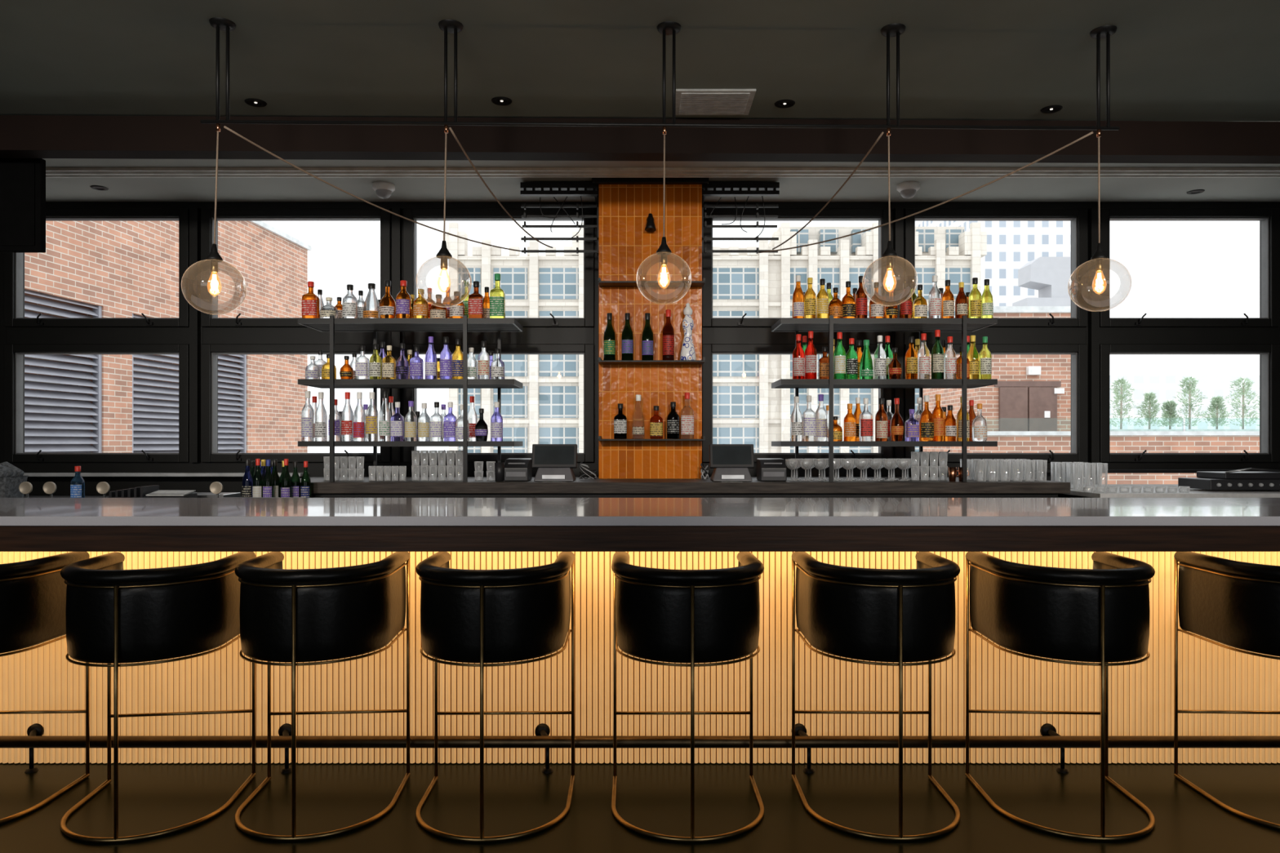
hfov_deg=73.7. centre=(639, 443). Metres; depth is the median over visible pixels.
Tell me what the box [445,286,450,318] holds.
bottle
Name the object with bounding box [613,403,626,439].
bottle
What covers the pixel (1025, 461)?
glass
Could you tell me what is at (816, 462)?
coupe glass
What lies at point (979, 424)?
bottle
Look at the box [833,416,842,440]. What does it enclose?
bottle
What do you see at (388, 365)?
bottle
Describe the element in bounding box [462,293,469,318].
bottle
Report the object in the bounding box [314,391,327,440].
bottle
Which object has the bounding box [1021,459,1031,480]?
glass
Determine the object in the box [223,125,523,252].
power cable
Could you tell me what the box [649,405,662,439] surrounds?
bottle
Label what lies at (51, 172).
ceiling beam
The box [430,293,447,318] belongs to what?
bottle
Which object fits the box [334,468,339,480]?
tumbler
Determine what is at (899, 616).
bar stool
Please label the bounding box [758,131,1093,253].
power cable
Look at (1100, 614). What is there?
bar stool
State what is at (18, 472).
towel
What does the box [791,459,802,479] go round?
coupe glass
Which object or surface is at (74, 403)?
brick building
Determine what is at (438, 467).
tumbler
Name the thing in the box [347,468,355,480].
tumbler
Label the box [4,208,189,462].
window
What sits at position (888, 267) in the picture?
socket
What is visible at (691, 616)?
bar stool
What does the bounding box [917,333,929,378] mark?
bottle
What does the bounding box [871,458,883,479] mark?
coupe glass
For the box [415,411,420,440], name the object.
bottle
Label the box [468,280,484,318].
bottle
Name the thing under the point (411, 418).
bottle
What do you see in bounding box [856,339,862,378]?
bottle
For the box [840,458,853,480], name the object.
coupe glass
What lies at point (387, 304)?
bottle
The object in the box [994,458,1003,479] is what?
glass
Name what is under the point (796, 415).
bottle
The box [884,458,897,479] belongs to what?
coupe glass
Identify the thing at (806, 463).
coupe glass
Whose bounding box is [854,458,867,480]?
coupe glass
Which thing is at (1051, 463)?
glass
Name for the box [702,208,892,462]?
window
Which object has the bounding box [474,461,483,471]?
tumbler
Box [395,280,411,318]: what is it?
bottle
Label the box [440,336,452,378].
bottle
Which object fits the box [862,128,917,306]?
pendant lamp
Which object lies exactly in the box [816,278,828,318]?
bottle
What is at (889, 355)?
bottle
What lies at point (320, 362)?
bottle
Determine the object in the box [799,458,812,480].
coupe glass
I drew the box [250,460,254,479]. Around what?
bottle
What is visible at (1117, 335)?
window
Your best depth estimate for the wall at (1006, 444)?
12.00 m
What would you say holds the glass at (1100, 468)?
on the countertop at (1193, 493)
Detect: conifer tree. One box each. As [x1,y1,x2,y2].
[1109,376,1141,429]
[1132,391,1165,429]
[1158,400,1183,429]
[1173,376,1208,429]
[1200,395,1230,429]
[1217,376,1259,429]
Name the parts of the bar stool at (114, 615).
leg, leg, backrest, armrest, leg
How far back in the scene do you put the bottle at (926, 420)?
5.52 m
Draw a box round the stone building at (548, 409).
[442,222,986,453]
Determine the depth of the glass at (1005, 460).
5.63 m
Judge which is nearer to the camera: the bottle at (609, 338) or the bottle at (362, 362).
the bottle at (362, 362)
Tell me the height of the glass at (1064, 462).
0.171 m
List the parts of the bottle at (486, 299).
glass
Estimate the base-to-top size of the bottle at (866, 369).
0.266 m
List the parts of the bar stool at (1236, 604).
leg, armrest, backrest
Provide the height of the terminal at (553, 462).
0.239 m
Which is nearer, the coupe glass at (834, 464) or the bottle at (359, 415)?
the bottle at (359, 415)
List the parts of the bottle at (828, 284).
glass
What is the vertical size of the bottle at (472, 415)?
0.304 m
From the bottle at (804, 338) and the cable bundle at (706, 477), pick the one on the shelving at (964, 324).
the bottle at (804, 338)
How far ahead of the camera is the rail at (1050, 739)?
3.44 m
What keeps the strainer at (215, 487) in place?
on the countertop at (24, 496)
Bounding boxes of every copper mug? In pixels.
[947,466,959,481]
[957,466,968,481]
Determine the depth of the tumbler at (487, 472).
5.67 m
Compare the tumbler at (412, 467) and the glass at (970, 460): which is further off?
the glass at (970, 460)
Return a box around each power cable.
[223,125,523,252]
[448,127,552,248]
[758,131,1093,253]
[772,131,884,249]
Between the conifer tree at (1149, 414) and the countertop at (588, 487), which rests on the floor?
the countertop at (588, 487)
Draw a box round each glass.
[785,458,798,480]
[787,458,799,479]
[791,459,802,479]
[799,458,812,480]
[801,458,813,479]
[804,459,814,479]
[813,458,826,480]
[815,458,827,479]
[817,459,828,479]
[826,458,839,480]
[833,458,841,479]
[833,459,842,479]
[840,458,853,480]
[843,458,855,479]
[845,459,856,479]
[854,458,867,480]
[857,458,869,479]
[859,459,870,479]
[868,458,881,480]
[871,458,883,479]
[873,459,884,479]
[882,458,895,480]
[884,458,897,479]
[887,459,897,479]
[896,458,909,480]
[898,458,911,479]
[901,458,914,479]
[960,458,968,479]
[967,459,972,479]
[971,458,980,479]
[973,459,983,480]
[976,460,986,481]
[982,458,991,479]
[985,459,995,480]
[988,460,998,481]
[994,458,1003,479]
[997,459,1007,480]
[1000,460,1010,481]
[1008,459,1019,480]
[1012,460,1022,481]
[1017,458,1026,479]
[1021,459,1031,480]
[1024,460,1035,481]
[1032,459,1043,480]
[1036,460,1047,481]
[1050,462,1060,481]
[1054,462,1065,481]
[1062,462,1071,487]
[1066,462,1075,488]
[1067,462,1078,488]
[1072,462,1083,489]
[1078,462,1088,488]
[1080,462,1090,488]
[1084,462,1095,489]
[1091,462,1102,488]
[1097,462,1107,489]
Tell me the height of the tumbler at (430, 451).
0.097 m
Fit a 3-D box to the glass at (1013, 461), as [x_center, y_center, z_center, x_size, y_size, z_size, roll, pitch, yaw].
[2.434,0.176,5.500,0.062,0.136,0.061,0,0,0]
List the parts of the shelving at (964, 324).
post, post, shelf, shelf, shelf frame, shelf frame, shelf frame, post, post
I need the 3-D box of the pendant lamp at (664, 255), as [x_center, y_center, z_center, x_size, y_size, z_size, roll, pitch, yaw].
[0.106,-1.012,3.792,0.246,0.789,0.246,0,0,0]
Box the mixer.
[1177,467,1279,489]
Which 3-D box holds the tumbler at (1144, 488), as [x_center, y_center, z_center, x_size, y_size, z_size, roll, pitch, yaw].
[3.097,0.283,5.200,0.060,0.031,0.059,0,0,0]
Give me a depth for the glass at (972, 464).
5.87 m
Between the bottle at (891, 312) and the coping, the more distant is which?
the coping
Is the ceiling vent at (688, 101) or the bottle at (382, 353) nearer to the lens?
the ceiling vent at (688, 101)
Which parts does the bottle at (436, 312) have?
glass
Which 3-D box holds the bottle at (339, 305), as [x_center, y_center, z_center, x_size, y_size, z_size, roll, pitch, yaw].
[-2.008,-0.887,5.699,0.070,0.179,0.071,0,0,0]
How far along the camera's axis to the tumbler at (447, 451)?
5.61 m
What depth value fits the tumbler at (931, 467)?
5.63 m
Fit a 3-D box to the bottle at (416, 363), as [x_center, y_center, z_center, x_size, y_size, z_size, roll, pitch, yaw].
[-1.454,-0.520,5.556,0.077,0.222,0.076,0,0,0]
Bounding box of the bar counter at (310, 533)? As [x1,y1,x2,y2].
[0,497,1279,763]
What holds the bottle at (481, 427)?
on the shelving at (331, 324)
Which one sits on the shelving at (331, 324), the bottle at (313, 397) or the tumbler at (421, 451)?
the bottle at (313, 397)
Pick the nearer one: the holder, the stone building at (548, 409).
the holder
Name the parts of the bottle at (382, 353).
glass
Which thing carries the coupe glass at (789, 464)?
on the countertop at (588, 487)
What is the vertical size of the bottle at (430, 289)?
0.240 m
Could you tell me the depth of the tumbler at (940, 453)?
5.63 m
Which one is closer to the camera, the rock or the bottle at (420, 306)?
the rock
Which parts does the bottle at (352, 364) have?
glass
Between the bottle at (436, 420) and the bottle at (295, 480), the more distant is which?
the bottle at (436, 420)
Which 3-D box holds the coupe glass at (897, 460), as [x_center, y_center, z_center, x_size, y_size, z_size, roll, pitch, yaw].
[1.713,0.173,5.560,0.084,0.141,0.083,0,0,0]
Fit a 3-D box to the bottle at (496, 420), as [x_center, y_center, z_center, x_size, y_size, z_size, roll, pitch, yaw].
[-0.933,-0.141,5.557,0.078,0.258,0.079,0,0,0]
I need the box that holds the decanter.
[680,302,696,359]
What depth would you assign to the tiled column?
5.85 m
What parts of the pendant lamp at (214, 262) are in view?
globe, cord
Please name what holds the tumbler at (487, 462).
on the tumbler at (487, 472)
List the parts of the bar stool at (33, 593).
backrest, armrest, leg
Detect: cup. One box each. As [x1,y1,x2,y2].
[494,462,504,481]
[957,466,961,481]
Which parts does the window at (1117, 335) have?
handle, handle, handle, handle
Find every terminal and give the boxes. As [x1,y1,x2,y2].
[531,444,577,480]
[709,444,754,480]
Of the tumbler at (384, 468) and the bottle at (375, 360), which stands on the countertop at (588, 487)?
the tumbler at (384, 468)
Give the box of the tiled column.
[591,177,709,479]
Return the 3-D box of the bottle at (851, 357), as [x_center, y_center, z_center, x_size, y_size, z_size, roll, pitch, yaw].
[1.379,-0.547,5.562,0.078,0.276,0.079,0,0,0]
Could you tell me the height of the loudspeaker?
0.690 m
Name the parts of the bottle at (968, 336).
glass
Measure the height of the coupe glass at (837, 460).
0.141 m
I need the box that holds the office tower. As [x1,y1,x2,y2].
[915,220,1071,306]
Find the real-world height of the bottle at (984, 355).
0.287 m
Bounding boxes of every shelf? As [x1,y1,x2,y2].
[598,277,705,287]
[598,357,705,364]
[598,435,705,440]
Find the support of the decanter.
on the shelf at (702, 361)
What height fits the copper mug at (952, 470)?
0.090 m
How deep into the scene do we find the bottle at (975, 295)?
5.52 m
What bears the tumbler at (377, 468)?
on the countertop at (588, 487)
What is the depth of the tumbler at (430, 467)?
5.62 m
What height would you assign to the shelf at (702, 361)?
0.032 m
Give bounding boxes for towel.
[0,462,24,475]
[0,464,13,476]
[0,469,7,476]
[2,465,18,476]
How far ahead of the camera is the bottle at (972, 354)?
5.52 m
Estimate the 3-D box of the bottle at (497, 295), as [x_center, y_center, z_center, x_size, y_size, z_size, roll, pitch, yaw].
[-0.929,-0.952,5.566,0.093,0.309,0.092,0,0,0]
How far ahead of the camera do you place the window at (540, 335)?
6.42 m
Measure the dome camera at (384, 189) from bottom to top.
0.098 m
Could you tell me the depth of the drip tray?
5.22 m
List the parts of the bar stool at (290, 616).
leg, leg, armrest, backrest, leg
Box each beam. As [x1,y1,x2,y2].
[0,115,1279,164]
[45,167,1279,177]
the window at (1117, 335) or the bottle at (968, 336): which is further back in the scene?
the window at (1117, 335)
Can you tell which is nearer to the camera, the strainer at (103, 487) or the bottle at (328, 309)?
the strainer at (103, 487)
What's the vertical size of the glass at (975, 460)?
0.136 m
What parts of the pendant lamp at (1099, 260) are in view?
cord, globe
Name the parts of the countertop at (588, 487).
door, door, door, door, door, door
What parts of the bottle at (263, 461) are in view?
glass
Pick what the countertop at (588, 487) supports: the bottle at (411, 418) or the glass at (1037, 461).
the glass at (1037, 461)
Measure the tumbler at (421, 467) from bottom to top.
0.097 m
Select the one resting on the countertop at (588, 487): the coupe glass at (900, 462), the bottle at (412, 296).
the coupe glass at (900, 462)
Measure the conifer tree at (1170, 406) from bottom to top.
0.661 m
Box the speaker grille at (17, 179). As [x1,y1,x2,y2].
[0,161,35,245]
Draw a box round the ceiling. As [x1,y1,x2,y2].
[0,0,1279,201]
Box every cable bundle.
[578,462,596,479]
[700,463,708,479]
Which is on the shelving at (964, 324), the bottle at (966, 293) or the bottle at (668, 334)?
the bottle at (966, 293)
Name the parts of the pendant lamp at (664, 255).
globe, cord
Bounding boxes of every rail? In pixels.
[0,723,1279,773]
[200,17,1119,130]
[221,497,306,497]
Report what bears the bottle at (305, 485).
on the rail at (221, 497)
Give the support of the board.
on the countertop at (24, 496)
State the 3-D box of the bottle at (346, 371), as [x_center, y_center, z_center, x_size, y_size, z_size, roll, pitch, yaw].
[-1.911,-0.489,5.560,0.086,0.162,0.087,0,0,0]
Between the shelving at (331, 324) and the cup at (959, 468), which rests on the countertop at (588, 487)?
the shelving at (331, 324)
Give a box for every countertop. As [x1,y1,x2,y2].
[0,497,1279,525]
[23,495,242,497]
[300,476,1070,497]
[1057,484,1279,497]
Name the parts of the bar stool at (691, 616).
leg, backrest, armrest, leg, leg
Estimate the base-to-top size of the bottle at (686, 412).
0.312 m
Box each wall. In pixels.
[0,201,1279,495]
[969,435,1259,484]
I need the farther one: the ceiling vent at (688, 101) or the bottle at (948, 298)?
the bottle at (948, 298)
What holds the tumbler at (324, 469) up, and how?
on the countertop at (588, 487)
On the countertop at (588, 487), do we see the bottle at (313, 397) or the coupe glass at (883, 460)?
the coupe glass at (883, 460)
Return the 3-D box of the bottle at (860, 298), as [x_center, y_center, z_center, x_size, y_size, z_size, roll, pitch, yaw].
[1.443,-0.945,5.567,0.078,0.294,0.079,0,0,0]
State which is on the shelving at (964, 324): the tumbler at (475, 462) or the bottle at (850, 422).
the bottle at (850, 422)
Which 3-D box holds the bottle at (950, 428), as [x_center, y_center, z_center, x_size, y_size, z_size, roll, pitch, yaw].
[2.018,-0.130,5.552,0.076,0.237,0.077,0,0,0]
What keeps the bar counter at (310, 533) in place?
on the floor
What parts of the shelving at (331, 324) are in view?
post, post, shelf frame, shelf frame, shelf frame, shelf, shelf, post, post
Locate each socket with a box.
[210,269,218,273]
[440,265,448,270]
[660,261,667,266]
[885,265,893,269]
[1095,267,1103,271]
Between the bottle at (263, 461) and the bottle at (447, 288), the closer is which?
the bottle at (263, 461)
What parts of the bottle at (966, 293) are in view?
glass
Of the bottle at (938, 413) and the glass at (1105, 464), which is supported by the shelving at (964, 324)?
the bottle at (938, 413)
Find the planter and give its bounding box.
[1109,429,1259,431]
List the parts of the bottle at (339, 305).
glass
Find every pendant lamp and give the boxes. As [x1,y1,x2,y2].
[181,123,246,315]
[416,124,471,307]
[635,126,691,304]
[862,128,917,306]
[1067,128,1132,311]
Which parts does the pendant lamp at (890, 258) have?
cord, globe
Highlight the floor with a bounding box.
[0,762,1279,852]
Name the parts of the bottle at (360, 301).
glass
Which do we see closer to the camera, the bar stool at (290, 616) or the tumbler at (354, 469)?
the bar stool at (290, 616)
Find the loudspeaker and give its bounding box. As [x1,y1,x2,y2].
[0,158,45,252]
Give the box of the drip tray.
[107,484,159,497]
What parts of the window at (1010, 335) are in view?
handle, handle, handle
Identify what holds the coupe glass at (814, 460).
on the countertop at (588, 487)
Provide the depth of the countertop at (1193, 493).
5.20 m
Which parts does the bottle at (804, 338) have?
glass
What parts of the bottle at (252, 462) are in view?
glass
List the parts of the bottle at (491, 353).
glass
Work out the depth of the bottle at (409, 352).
5.69 m
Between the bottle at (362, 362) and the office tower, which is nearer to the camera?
the bottle at (362, 362)
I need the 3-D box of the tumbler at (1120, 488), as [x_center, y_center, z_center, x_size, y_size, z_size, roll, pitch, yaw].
[2.951,0.283,5.200,0.060,0.031,0.059,0,0,0]
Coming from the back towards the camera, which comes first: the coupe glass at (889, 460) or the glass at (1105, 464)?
the coupe glass at (889, 460)
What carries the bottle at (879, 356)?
on the shelving at (964, 324)
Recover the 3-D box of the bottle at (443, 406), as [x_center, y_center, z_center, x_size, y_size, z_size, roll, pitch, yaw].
[-1.312,-0.136,5.699,0.070,0.250,0.071,0,0,0]
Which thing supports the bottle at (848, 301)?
on the shelving at (964, 324)
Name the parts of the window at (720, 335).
handle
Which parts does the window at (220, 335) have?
handle, handle, handle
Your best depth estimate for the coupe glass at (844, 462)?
5.68 m
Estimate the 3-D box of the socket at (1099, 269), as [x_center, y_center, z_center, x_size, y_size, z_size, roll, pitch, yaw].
[2.059,-0.799,3.826,0.032,0.055,0.032,0,0,0]
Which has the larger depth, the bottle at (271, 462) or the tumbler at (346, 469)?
the tumbler at (346, 469)
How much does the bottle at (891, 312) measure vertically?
0.215 m
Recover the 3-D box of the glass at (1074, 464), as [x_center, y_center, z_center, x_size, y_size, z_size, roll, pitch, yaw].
[2.824,0.213,5.500,0.062,0.171,0.061,0,0,0]
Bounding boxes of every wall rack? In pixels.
[520,182,598,256]
[702,182,779,255]
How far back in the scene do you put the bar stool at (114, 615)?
2.90 m
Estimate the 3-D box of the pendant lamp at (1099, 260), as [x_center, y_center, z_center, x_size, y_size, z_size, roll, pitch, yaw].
[2.059,-1.000,3.826,0.253,0.815,0.253,0,0,0]
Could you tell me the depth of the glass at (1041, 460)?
5.63 m
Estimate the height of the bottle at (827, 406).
0.243 m
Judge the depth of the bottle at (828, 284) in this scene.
5.69 m
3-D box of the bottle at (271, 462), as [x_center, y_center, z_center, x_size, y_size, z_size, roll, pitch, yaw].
[-2.269,0.242,5.269,0.058,0.272,0.059,0,0,0]
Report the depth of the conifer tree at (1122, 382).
17.98 m
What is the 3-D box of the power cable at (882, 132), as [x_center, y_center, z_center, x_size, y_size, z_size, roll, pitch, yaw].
[1.006,-1.348,4.880,0.008,0.103,2.108,0,0,-5]
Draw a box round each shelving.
[297,315,523,481]
[771,315,997,481]
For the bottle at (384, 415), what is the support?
on the shelving at (331, 324)
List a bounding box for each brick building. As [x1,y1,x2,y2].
[24,220,311,453]
[923,306,1071,453]
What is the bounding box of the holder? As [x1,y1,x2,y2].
[145,490,197,497]
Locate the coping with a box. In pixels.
[986,431,1259,435]
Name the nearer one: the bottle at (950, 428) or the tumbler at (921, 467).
the bottle at (950, 428)
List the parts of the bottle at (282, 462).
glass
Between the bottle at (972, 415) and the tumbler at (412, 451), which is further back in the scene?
the bottle at (972, 415)
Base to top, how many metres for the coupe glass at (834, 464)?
0.141 m
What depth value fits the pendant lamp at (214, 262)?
3.71 m
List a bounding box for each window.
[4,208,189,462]
[200,208,391,462]
[403,208,594,462]
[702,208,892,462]
[903,208,1088,462]
[1099,208,1279,462]
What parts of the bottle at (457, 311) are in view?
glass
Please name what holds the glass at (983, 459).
on the countertop at (588, 487)
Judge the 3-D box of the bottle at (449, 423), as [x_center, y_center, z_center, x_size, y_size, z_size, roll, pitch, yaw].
[-1.238,-0.141,5.567,0.077,0.258,0.076,0,0,0]
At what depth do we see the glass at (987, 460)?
5.63 m
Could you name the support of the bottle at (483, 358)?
on the shelving at (331, 324)
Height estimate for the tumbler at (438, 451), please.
0.097 m
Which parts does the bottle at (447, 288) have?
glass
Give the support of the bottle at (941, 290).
on the shelving at (964, 324)
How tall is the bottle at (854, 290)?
0.239 m
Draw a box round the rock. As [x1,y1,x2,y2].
[0,462,27,497]
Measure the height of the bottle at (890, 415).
0.278 m
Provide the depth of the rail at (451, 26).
3.79 m
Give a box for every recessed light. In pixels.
[90,185,108,191]
[244,97,266,106]
[491,96,511,105]
[774,99,795,107]
[1040,104,1062,113]
[1186,189,1204,194]
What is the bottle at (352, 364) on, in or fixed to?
on the shelving at (331, 324)
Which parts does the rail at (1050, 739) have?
rail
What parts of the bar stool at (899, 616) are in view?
leg, backrest, armrest, leg, leg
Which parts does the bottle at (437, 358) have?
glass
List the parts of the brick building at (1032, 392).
door, door frame, door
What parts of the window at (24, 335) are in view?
handle, handle, handle, handle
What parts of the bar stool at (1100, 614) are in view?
leg, backrest, armrest, leg, leg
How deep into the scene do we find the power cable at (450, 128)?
4.36 m
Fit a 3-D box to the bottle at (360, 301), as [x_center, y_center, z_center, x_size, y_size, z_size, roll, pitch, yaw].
[-1.865,-0.909,5.699,0.070,0.223,0.071,0,0,0]
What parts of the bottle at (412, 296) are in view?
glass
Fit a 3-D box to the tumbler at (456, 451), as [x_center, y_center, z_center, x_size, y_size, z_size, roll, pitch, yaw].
[-1.186,0.097,5.600,0.054,0.097,0.054,0,0,0]
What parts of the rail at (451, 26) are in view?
rod, rod, rod, rod, rail, rod, rod, rod, rod, rod, rod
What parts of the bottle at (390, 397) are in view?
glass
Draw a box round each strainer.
[18,481,32,497]
[42,481,56,497]
[96,481,110,497]
[209,481,222,497]
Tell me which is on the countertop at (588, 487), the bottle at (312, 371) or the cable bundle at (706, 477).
the cable bundle at (706, 477)
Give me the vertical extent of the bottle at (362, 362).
0.230 m
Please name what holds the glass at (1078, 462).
on the countertop at (1193, 493)
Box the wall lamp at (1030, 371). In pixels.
[1026,366,1040,375]
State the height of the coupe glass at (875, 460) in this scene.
0.141 m
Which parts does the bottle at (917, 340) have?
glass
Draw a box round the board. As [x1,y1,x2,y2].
[196,492,240,497]
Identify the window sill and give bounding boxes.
[23,472,309,476]
[1018,469,1278,472]
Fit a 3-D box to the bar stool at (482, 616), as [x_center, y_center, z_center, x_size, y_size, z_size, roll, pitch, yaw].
[-0.532,0.877,3.117,0.556,0.905,0.563,0,0,-1]
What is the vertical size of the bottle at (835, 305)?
0.215 m
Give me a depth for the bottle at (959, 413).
5.54 m
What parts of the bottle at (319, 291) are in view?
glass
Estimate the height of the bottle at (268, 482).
0.282 m
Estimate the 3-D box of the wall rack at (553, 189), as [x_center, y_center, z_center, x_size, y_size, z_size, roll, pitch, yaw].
[-0.555,-1.560,5.959,0.539,0.481,0.183,0,0,0]
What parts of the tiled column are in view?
moulding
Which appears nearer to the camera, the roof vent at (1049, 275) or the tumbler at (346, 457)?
the tumbler at (346, 457)
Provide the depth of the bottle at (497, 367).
5.52 m
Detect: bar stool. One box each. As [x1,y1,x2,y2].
[0,551,89,824]
[60,551,255,843]
[234,551,410,841]
[415,551,574,842]
[611,551,764,842]
[791,551,960,841]
[964,551,1155,841]
[1173,551,1279,830]
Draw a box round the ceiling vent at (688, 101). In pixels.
[675,88,755,115]
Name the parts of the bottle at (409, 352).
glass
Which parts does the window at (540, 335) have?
handle, handle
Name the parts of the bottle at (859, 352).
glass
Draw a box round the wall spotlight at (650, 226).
[644,213,656,231]
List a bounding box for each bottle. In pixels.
[70,466,84,497]
[242,458,253,497]
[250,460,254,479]
[252,458,262,497]
[260,459,266,480]
[262,459,273,497]
[270,460,272,474]
[271,459,279,497]
[280,458,291,497]
[280,460,284,497]
[291,461,300,497]
[300,461,311,497]
[301,391,314,440]
[302,281,319,318]
[305,355,319,378]
[311,395,316,440]
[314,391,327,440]
[315,349,326,378]
[317,288,324,309]
[320,297,337,318]
[321,354,336,378]
[328,399,341,440]
[334,297,342,318]
[339,355,353,378]
[341,391,353,440]
[342,284,357,318]
[349,352,356,378]
[353,391,365,440]
[355,345,369,378]
[357,290,364,318]
[363,283,380,318]
[363,404,368,413]
[365,391,377,440]
[369,343,382,378]
[378,342,386,378]
[378,391,391,440]
[379,280,395,318]
[382,345,395,378]
[388,395,395,416]
[390,401,404,440]
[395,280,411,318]
[395,342,408,378]
[404,400,417,440]
[407,349,412,378]
[409,294,414,318]
[409,346,423,378]
[413,290,428,318]
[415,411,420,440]
[417,403,430,440]
[425,336,436,378]
[427,288,432,318]
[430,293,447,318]
[430,401,443,440]
[436,357,439,378]
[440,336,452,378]
[440,404,446,440]
[443,401,457,440]
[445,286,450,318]
[449,291,464,318]
[452,338,462,378]
[455,404,469,440]
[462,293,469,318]
[467,347,477,378]
[467,395,477,440]
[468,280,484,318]
[475,408,488,440]
[477,341,489,378]
[484,286,489,318]
[488,351,493,378]
[489,273,505,318]
[490,348,504,378]
[490,401,502,440]
[603,312,615,359]
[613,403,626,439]
[621,312,633,359]
[631,395,644,439]
[641,312,653,359]
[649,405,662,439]
[662,309,674,359]
[666,401,679,439]
[680,392,693,439]
[791,396,802,440]
[792,275,804,318]
[792,333,804,378]
[802,335,807,353]
[802,395,815,440]
[804,277,816,318]
[804,331,817,378]
[815,394,826,440]
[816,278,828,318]
[817,346,828,378]
[826,282,833,303]
[826,405,828,440]
[828,287,842,318]
[833,332,845,378]
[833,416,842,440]
[841,280,855,318]
[844,403,856,440]
[845,337,857,378]
[852,288,857,297]
[853,397,861,440]
[854,275,867,318]
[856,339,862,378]
[858,398,872,440]
[859,339,873,378]
[869,281,883,318]
[873,335,886,378]
[875,398,887,440]
[880,292,885,318]
[884,287,897,318]
[884,335,893,378]
[886,400,893,440]
[888,347,902,378]
[889,398,903,440]
[899,283,911,318]
[905,336,917,378]
[905,408,919,440]
[911,291,917,318]
[912,284,927,318]
[914,397,922,440]
[915,338,919,352]
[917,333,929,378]
[919,395,933,440]
[928,275,941,318]
[931,329,943,378]
[932,394,944,440]
[938,288,943,297]
[941,280,954,318]
[941,339,946,353]
[941,406,946,419]
[943,336,956,378]
[944,404,956,440]
[955,281,967,318]
[956,346,969,378]
[956,396,969,440]
[965,292,969,318]
[967,335,969,352]
[967,335,979,378]
[968,277,982,318]
[968,400,976,440]
[972,403,986,440]
[978,336,991,378]
[981,279,993,318]
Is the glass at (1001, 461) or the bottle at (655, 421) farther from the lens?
the bottle at (655, 421)
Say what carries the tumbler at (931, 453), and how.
on the tumbler at (931, 467)
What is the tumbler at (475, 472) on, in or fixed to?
on the countertop at (588, 487)
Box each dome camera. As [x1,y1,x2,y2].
[372,181,395,199]
[897,181,919,199]
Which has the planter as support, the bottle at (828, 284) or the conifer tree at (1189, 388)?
the conifer tree at (1189, 388)
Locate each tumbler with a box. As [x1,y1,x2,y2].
[323,456,329,468]
[323,468,329,480]
[334,456,339,468]
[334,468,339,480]
[339,456,347,468]
[339,468,347,480]
[347,456,355,468]
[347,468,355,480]
[355,456,364,468]
[355,468,364,480]
[368,466,376,480]
[376,466,383,480]
[383,466,391,480]
[391,466,398,480]
[399,466,406,480]
[411,450,420,465]
[411,465,420,480]
[420,450,428,465]
[420,465,428,480]
[428,450,437,465]
[429,465,437,480]
[437,450,445,465]
[437,465,445,480]
[446,450,454,465]
[446,465,454,480]
[455,450,462,465]
[455,465,462,480]
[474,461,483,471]
[474,471,483,480]
[486,461,495,471]
[486,471,494,480]
[911,452,919,466]
[911,466,919,480]
[920,452,928,466]
[920,466,928,480]
[929,452,937,466]
[929,466,938,480]
[938,452,947,466]
[938,466,947,480]
[1083,487,1093,493]
[1094,487,1106,493]
[1106,487,1118,493]
[1119,487,1129,493]
[1130,487,1142,493]
[1142,487,1154,493]
[1154,487,1165,493]
[1166,487,1177,493]
[1178,487,1190,493]
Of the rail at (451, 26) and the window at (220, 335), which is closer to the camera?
the rail at (451, 26)
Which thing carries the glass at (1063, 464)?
on the countertop at (1193, 493)
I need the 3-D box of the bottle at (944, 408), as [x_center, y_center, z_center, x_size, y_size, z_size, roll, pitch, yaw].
[2.030,-0.128,5.699,0.070,0.232,0.071,0,0,0]
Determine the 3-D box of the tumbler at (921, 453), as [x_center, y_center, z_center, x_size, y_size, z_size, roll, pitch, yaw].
[1.875,0.102,5.620,0.056,0.093,0.055,0,0,0]
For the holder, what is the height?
0.086 m
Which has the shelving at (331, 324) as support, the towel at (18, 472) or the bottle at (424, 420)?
the bottle at (424, 420)
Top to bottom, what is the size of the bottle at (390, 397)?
0.304 m
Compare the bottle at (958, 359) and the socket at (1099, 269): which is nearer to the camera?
the socket at (1099, 269)
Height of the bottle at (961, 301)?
0.251 m
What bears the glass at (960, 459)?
on the countertop at (588, 487)
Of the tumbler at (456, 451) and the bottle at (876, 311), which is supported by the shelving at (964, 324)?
the bottle at (876, 311)
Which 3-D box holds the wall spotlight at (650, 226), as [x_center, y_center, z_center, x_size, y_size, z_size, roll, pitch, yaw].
[0.071,-1.500,5.795,0.076,0.120,0.110,0,0,0]
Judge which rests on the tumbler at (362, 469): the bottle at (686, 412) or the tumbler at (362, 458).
the tumbler at (362, 458)
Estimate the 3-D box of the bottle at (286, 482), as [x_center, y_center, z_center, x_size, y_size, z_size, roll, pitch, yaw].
[-2.151,0.236,5.189,0.058,0.285,0.059,0,0,0]
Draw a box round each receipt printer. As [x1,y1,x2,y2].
[503,457,532,480]
[756,457,786,480]
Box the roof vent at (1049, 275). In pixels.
[1012,256,1071,306]
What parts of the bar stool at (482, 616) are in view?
leg, leg, armrest, backrest, leg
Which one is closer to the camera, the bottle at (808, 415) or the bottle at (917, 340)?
the bottle at (808, 415)

